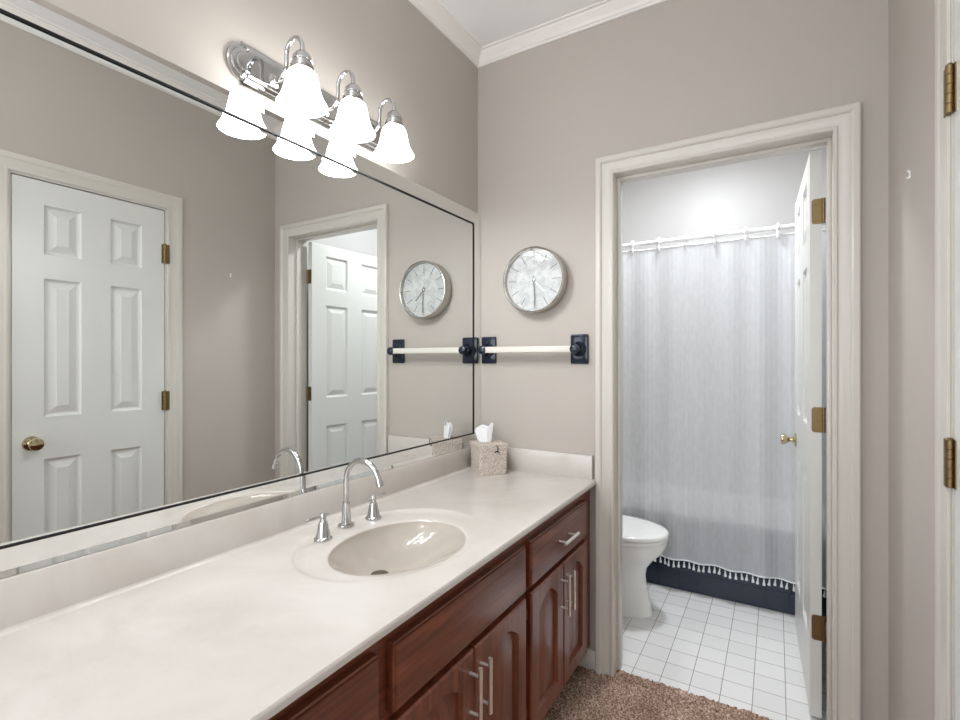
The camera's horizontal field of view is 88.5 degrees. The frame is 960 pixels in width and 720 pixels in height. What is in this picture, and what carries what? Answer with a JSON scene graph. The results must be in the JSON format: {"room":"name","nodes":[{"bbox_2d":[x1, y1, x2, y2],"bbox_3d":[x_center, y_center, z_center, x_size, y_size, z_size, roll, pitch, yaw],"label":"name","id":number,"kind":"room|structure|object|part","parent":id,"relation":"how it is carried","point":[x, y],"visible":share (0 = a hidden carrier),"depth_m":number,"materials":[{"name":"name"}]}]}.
{"room":"bathroom","nodes":[
{"label":"bathroom","id":0,"kind":"room"},
{"bbox_2d":[45,0,477,212],"bbox_3d":[-0.911,-0.080,1.025,0.120,2.804,3.540,0,0,31],"label":"wall","id":1,"kind":"structure","parent":0,"point":[391,49],"depth_m":1.72,"materials":[{"name":"beige paint"}]},
{"bbox_2d":[0,446,471,636],"bbox_3d":[-0.510,0.458,1.547,0.030,0.102,1.947,0,0,31],"label":"backsplash","id":2,"kind":"structure","parent":1,"relation":"attached to","point":[36,596],"depth_m":1.19,"materials":[{"name":"stone"}]},
{"bbox_2d":[0,0,479,578],"bbox_3d":[-0.513,-0.150,1.555,0.016,1.113,1.977,0,0,31],"label":"wall mirror","id":3,"kind":"object","parent":1,"relation":"attached to","point":[213,305],"visible":0.93,"depth_m":1.20,"materials":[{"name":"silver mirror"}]},
{"bbox_2d":[225,35,413,162],"bbox_3d":[-0.420,-0.791,1.521,0.212,0.201,0.634,0,0,31],"label":"vanity light","id":4,"kind":"object","parent":1,"relation":"attached to","point":[295,90],"visible":1,"depth_m":1.41,"materials":[{"name":"white glass"}]},
{"bbox_3d":[-0.532,-0.833,1.369,0.126,0.117,0.038,0,0,31],"label":"arm","id":5,"kind":"part","parent":4,"relation":"part of","materials":[{"name":"silver metal"}]},
{"bbox_3d":[-0.483,-0.738,1.340,0.134,0.096,0.134,0,0,31],"label":"lamp shade","id":6,"kind":"part","parent":4,"relation":"part of","materials":[{"name":"white glass"}]},
{"bbox_3d":[-0.435,-0.833,1.530,0.126,0.117,0.038,0,0,31],"label":"arm","id":7,"kind":"part","parent":4,"relation":"part of","materials":[{"name":"silver metal"}]},
{"bbox_3d":[-0.387,-0.738,1.501,0.134,0.096,0.134,0,0,31],"label":"lamp shade","id":8,"kind":"part","parent":4,"relation":"part of","materials":[{"name":"white glass"}]},
{"bbox_3d":[-0.339,-0.833,1.692,0.126,0.117,0.038,0,0,31],"label":"arm","id":9,"kind":"part","parent":4,"relation":"part of","materials":[{"name":"silver metal"}]},
{"bbox_3d":[-0.290,-0.738,1.662,0.134,0.096,0.134,0,0,31],"label":"lamp shade","id":10,"kind":"part","parent":4,"relation":"part of","materials":[{"name":"white glass"}]},
{"bbox_2d":[409,0,667,67],"bbox_3d":[-0.190,-1.454,0.592,1.563,0.056,3.300,0,0,31],"label":"crown molding","id":11,"kind":"structure","parent":1,"relation":"attached to","point":[604,11],"depth_m":2.15,"materials":[{"name":"white"}]},
{"bbox_2d":[438,0,603,46],"bbox_3d":[0.255,-1.532,1.317,1.820,0.100,5.240,0,0,31],"label":"ceiling","id":12,"kind":"structure","parent":0,"point":[487,22],"depth_m":2.11,"materials":[{"name":"paint"}]},
{"bbox_2d":[478,0,888,719],"bbox_3d":[0.742,-0.080,2.027,1.683,2.804,0.120,0,0,31],"label":"wall","id":13,"kind":"structure","parent":0,"point":[668,71],"depth_m":2.00,"materials":[{"name":"beige paint"}]},
{"bbox_2d":[478,334,588,363],"bbox_3d":[0.219,-0.047,2.223,0.533,0.128,0.082,0,0,31],"label":"towel bar","id":14,"kind":"object","parent":13,"relation":"attached to","point":[579,348],"visible":1,"depth_m":2.15,"materials":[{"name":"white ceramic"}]},
{"bbox_3d":[0.025,-0.047,2.339,0.080,0.128,0.082,0,0,31],"label":"post","id":15,"kind":"part","parent":14,"relation":"part of","materials":[{"name":"black metal"}]},
{"bbox_3d":[0.413,-0.047,2.106,0.080,0.128,0.082,0,0,31],"label":"post","id":16,"kind":"part","parent":14,"relation":"part of","materials":[{"name":"black metal"}]},
{"bbox_2d":[503,246,567,313],"bbox_3d":[0.247,-0.358,2.216,0.296,0.296,0.063,0,0,31],"label":"wall clock","id":17,"kind":"object","parent":13,"relation":"attached to","point":[535,279],"visible":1,"depth_m":2.20,"materials":[{"name":"silver metal"}]},
{"bbox_2d":[579,648,594,670],"bbox_3d":[0.240,1.280,2.250,0.593,0.085,0.014,0,0,31],"label":"baseboard","id":18,"kind":"structure","parent":13,"relation":"attached to","point":[588,661],"depth_m":2.11,"materials":[{"name":"grey wood"}]},
{"bbox_2d":[595,101,860,719],"bbox_3d":[0.913,0.234,1.924,0.897,2.175,0.168,0,0,31],"label":"door frame","id":19,"kind":"structure","parent":13,"relation":"attached to","point":[837,129],"depth_m":1.73,"materials":[{"name":"grey wood"}]},
{"bbox_3d":[0.950,0.234,1.986,0.897,2.175,0.024,0,0,31],"label":"casing","id":20,"kind":"part","parent":19,"relation":"part of","materials":[{"name":"grey wood"}]},
{"bbox_2d":[780,150,825,717],"bbox_3d":[1.407,0.270,2.126,0.168,2.076,0.743,0,0,29],"label":"door","id":21,"kind":"structure","parent":13,"relation":"in","point":[810,207],"depth_m":1.82,"materials":[{"name":"white paint"}]},
{"bbox_3d":[1.506,0.388,2.410,0.066,0.066,0.066,0,0,29],"label":"knob","id":22,"kind":"part","parent":21,"relation":"part of","materials":[{"name":"gold metal"}]},
{"bbox_3d":[1.409,0.270,2.129,0.036,2.076,0.735,0,0,29],"label":"panel","id":23,"kind":"part","parent":21,"relation":"part of","materials":[{"name":"white paint"}]},
{"bbox_2d":[543,582,825,719],"bbox_3d":[0.294,1.349,1.363,1.800,0.066,5.120,0,0,31],"label":"floor","id":24,"kind":"structure","parent":0,"point":[742,656],"depth_m":2.09,"materials":[{"name":"white tile"}]},
{"bbox_2d":[269,641,378,719],"bbox_3d":[-0.586,0.925,0.841,0.620,0.794,0.653,0,0,31],"label":"vanity cabinet","id":25,"kind":"object","parent":24,"relation":"on","point":[351,692],"visible":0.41,"depth_m":0.89,"materials":[{"name":"brown wood"}]},
{"bbox_2d":[379,538,525,719],"bbox_3d":[-0.249,0.925,1.402,0.620,0.794,0.653,0,0,31],"label":"vanity cabinet","id":26,"kind":"object","parent":24,"relation":"on","point":[462,656],"visible":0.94,"depth_m":1.22,"materials":[{"name":"brown wood"}]},
{"bbox_3d":[-0.103,0.966,1.136,0.024,0.456,0.306,0,0,31],"label":"door","id":27,"kind":"part","parent":26,"relation":"part of","materials":[{"name":"brown wood"}]},
{"bbox_3d":[-0.009,0.839,1.234,0.036,0.142,0.012,0,0,31],"label":"handle","id":28,"kind":"part","parent":26,"relation":"part of","materials":[{"name":"silver metal"}]},
{"bbox_3d":[0.016,0.839,1.277,0.036,0.142,0.012,0,0,31],"label":"handle","id":29,"kind":"part","parent":26,"relation":"part of","materials":[{"name":"silver metal"}]},
{"bbox_3d":[0.057,0.966,1.402,0.024,0.456,0.302,0,0,31],"label":"door","id":30,"kind":"part","parent":26,"relation":"part of","materials":[{"name":"brown wood"}]},
{"bbox_2d":[522,489,589,719],"bbox_3d":[0.088,0.925,1.964,0.620,0.794,0.656,0,0,31],"label":"vanity cabinet","id":31,"kind":"object","parent":24,"relation":"on","point":[557,594],"visible":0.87,"depth_m":1.74,"materials":[{"name":"brown wood"}]},
{"bbox_2d":[0,446,595,719],"bbox_3d":[-0.255,0.502,1.404,0.615,0.190,1.974,0,0,31],"label":"countertop","id":32,"kind":"structure","parent":31,"relation":"on","point":[240,615],"depth_m":1.04,"materials":[{"name":"beige stone"}]},
{"bbox_2d":[305,458,386,541],"bbox_3d":[-0.364,0.403,1.478,0.174,0.216,0.336,0,0,31],"label":"faucet","id":33,"kind":"object","parent":32,"relation":"on","point":[323,534],"visible":1,"depth_m":1.50,"materials":[{"name":"silver metal"}]},
{"bbox_3d":[-0.458,0.443,1.387,0.008,0.008,0.082,0,0,31],"label":"lever","id":34,"kind":"part","parent":33,"relation":"part of","materials":[{"name":"silver metal"}]},
{"bbox_3d":[-0.447,0.473,1.404,0.052,0.074,0.052,0,0,31],"label":"handle","id":35,"kind":"part","parent":33,"relation":"part of","materials":[{"name":"silver metal"}]},
{"bbox_3d":[-0.412,0.473,1.519,0.050,0.074,0.050,0,0,31],"label":"spout","id":36,"kind":"part","parent":33,"relation":"part of","materials":[{"name":"silver metal"}]},
{"bbox_3d":[-0.352,0.367,1.483,0.157,0.146,0.022,0,0,31],"label":"spout","id":37,"kind":"part","parent":33,"relation":"part of","materials":[{"name":"silver metal"}]},
{"bbox_3d":[-0.344,0.473,1.590,0.052,0.074,0.052,0,0,31],"label":"handle","id":38,"kind":"part","parent":33,"relation":"part of","materials":[{"name":"silver metal"}]},
{"bbox_3d":[-0.333,0.443,1.607,0.008,0.008,0.082,0,0,31],"label":"lever","id":39,"kind":"part","parent":33,"relation":"part of","materials":[{"name":"silver metal"}]},
{"bbox_2d":[328,521,465,575],"bbox_3d":[-0.220,0.554,1.372,0.332,0.079,0.426,0,0,31],"label":"basin","id":40,"kind":"object","parent":32,"relation":"in","point":[381,548],"depth_m":1.46,"materials":[{"name":"beige ceramic"}]},
{"bbox_2d":[470,439,507,475],"bbox_3d":[0.041,0.439,2.232,0.137,0.135,0.147,0,0,-18],"label":"tissue box","id":41,"kind":"object","parent":32,"relation":"on","point":[487,458],"visible":0.98,"depth_m":2.18,"materials":[{"name":"beige stone"}]},
{"bbox_2d":[475,423,493,441],"bbox_3d":[0.019,0.328,2.241,0.086,0.087,0.028,0,0,-1],"label":"tissue","id":42,"kind":"object","parent":41,"relation":"on","point":[483,432],"visible":1,"depth_m":2.23,"materials":[{"name":"white paper"}]},
{"bbox_3d":[0.039,0.381,2.237,0.137,0.018,0.137,0,0,-18],"label":"lid","id":43,"kind":"part","parent":41,"relation":"part of","materials":[{"name":"beige stone"}]},
{"bbox_3d":[0.224,0.966,1.679,0.024,0.456,0.270,0,0,31],"label":"door","id":44,"kind":"part","parent":31,"relation":"part of","materials":[{"name":"brown wood"}]},
{"bbox_3d":[0.295,0.875,1.840,0.019,0.694,0.656,0,0,31],"label":"frame","id":45,"kind":"part","parent":31,"relation":"part of","materials":[{"name":"brown wood"}]},
{"bbox_3d":[0.291,0.647,1.792,0.024,0.144,0.532,0,0,31],"label":"drawer","id":46,"kind":"part","parent":31,"relation":"part of","materials":[{"name":"brown wood"}]},
{"bbox_3d":[0.308,0.839,1.762,0.036,0.142,0.012,0,0,31],"label":"handle","id":47,"kind":"part","parent":31,"relation":"part of","materials":[{"name":"silver metal"}]},
{"bbox_3d":[0.321,0.645,1.785,0.036,0.012,0.136,0,0,31],"label":"handle","id":48,"kind":"part","parent":31,"relation":"part of","materials":[{"name":"silver metal"}]},
{"bbox_3d":[0.333,0.839,1.805,0.036,0.142,0.012,0,0,31],"label":"handle","id":49,"kind":"part","parent":31,"relation":"part of","materials":[{"name":"silver metal"}]},
{"bbox_3d":[0.362,0.966,1.910,0.024,0.456,0.256,0,0,31],"label":"door","id":50,"kind":"part","parent":31,"relation":"part of","materials":[{"name":"brown wood"}]},
{"bbox_2d":[623,515,668,617],"bbox_3d":[0.631,0.939,2.717,0.771,0.764,0.450,0,0,31],"label":"toilet","id":51,"kind":"object","parent":24,"relation":"on","point":[644,541],"visible":0.26,"depth_m":2.54,"materials":[{"name":"white ceramic"}]},
{"bbox_3d":[0.652,1.126,2.704,0.712,0.392,0.368,0,0,31],"label":"bowl","id":52,"kind":"part","parent":51,"relation":"part of","materials":[{"name":"white ceramic"}]},
{"bbox_3d":[0.727,0.921,2.659,0.544,0.018,0.374,0,0,31],"label":"seat","id":53,"kind":"part","parent":51,"relation":"part of","materials":[{"name":"white ceramic"}]},
{"bbox_3d":[0.728,0.895,2.659,0.545,0.032,0.386,0,0,31],"label":"lid","id":54,"kind":"part","parent":51,"relation":"part of","materials":[{"name":"white ceramic"}]},
{"bbox_2d":[646,556,825,616],"bbox_3d":[1.366,1.117,3.147,1.598,0.410,0.756,0,0,31],"label":"bathtub","id":55,"kind":"object","parent":24,"relation":"on","point":[775,598],"visible":0.02,"depth_m":2.72,"materials":[{"name":"blue tile"}]},
{"bbox_2d":[623,147,825,250],"bbox_3d":[1.587,-0.080,3.515,1.800,2.804,0.100,0,0,31],"label":"wall","id":56,"kind":"structure","parent":0,"point":[763,192],"depth_m":3.42,"materials":[{"name":"paint"}]},
{"bbox_2d":[889,0,950,719],"bbox_3d":[0.501,-0.080,0.108,0.120,2.804,3.420,0,0,31],"label":"wall","id":57,"kind":"structure","parent":0,"point":[911,22],"depth_m":1.31,"materials":[{"name":"beige paint"}]},
{"bbox_2d":[935,0,953,719],"bbox_3d":[0.864,0.220,0.741,0.110,2.205,0.786,0,0,31],"label":"door frame","id":58,"kind":"structure","parent":57,"relation":"attached to","point":[942,7],"depth_m":1.06,"materials":[{"name":"grey wood"}]},
{"bbox_2d":[943,0,959,719],"bbox_3d":[0.821,0.258,0.779,0.101,2.104,0.633,0,0,31],"label":"door","id":59,"kind":"structure","parent":57,"relation":"in","point":[951,74],"depth_m":1.01,"materials":[{"name":"white paint"}]},
{"bbox_3d":[0.844,0.258,0.753,0.035,2.104,0.612,0,0,31],"label":"panel","id":60,"kind":"part","parent":59,"relation":"part of","materials":[{"name":"white paint"}]},
{"bbox_3d":[1.878,-0.080,2.348,0.100,2.804,1.600,0,0,31],"label":"wall","id":61,"kind":"structure","parent":0,"visible":0},
{"bbox_2d":[623,223,825,247],"bbox_3d":[1.159,-0.688,2.803,1.599,0.068,0.068,0,0,31],"label":"shower rod","id":62,"kind":"object","parent":61,"relation":"attached to","point":[787,226],"visible":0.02,"depth_m":2.72,"materials":[{"name":"white plastic"}]},
{"bbox_2d":[631,241,634,254],"bbox_3d":[0.915,-0.670,2.950,0.014,0.089,0.053,0,0,31],"label":"curtain ring","id":63,"kind":"object","parent":62,"relation":"hanging from","point":[632,242],"visible":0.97,"depth_m":2.94,"materials":[{"name":"white plastic"}]},
{"bbox_2d":[657,237,660,252],"bbox_3d":[1.043,-0.670,2.873,0.014,0.089,0.053,0,0,31],"label":"curtain ring","id":64,"kind":"object","parent":62,"relation":"hanging from","point":[658,238],"visible":0.98,"depth_m":2.86,"materials":[{"name":"white plastic"}]},
{"bbox_2d":[684,234,686,248],"bbox_3d":[1.167,-0.670,2.799,0.014,0.089,0.053,0,0,31],"label":"curtain ring","id":65,"kind":"object","parent":62,"relation":"hanging from","point":[685,235],"visible":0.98,"depth_m":2.78,"materials":[{"name":"white plastic"}]},
{"bbox_2d":[713,230,716,246],"bbox_3d":[1.296,-0.670,2.721,0.014,0.089,0.053,0,0,31],"label":"curtain ring","id":66,"kind":"object","parent":62,"relation":"hanging from","point":[714,231],"visible":0.99,"depth_m":2.71,"materials":[{"name":"white plastic"}]},
{"bbox_2d":[623,229,825,597],"bbox_3d":[1.144,0.262,2.800,1.517,1.839,0.051,0,0,31],"label":"shower curtain","id":67,"kind":"object","parent":62,"relation":"hanging from","point":[709,330],"visible":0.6,"depth_m":2.72,"materials":[{"name":"sheer white cloth"},{"name":"white plastic"}]},
{"bbox_2d":[744,227,747,241],"bbox_3d":[1.426,-0.670,2.643,0.014,0.089,0.053,0,0,31],"label":"curtain ring","id":68,"kind":"object","parent":62,"relation":"hanging from","point":[745,228],"visible":0.99,"depth_m":2.63,"materials":[{"name":"white plastic"}]},
{"bbox_2d":[776,223,779,239],"bbox_3d":[1.552,-0.670,2.567,0.014,0.089,0.053,0,0,31],"label":"curtain ring","id":69,"kind":"object","parent":62,"relation":"hanging from","point":[777,224],"visible":1,"depth_m":2.55,"materials":[{"name":"white plastic"}]}
]}

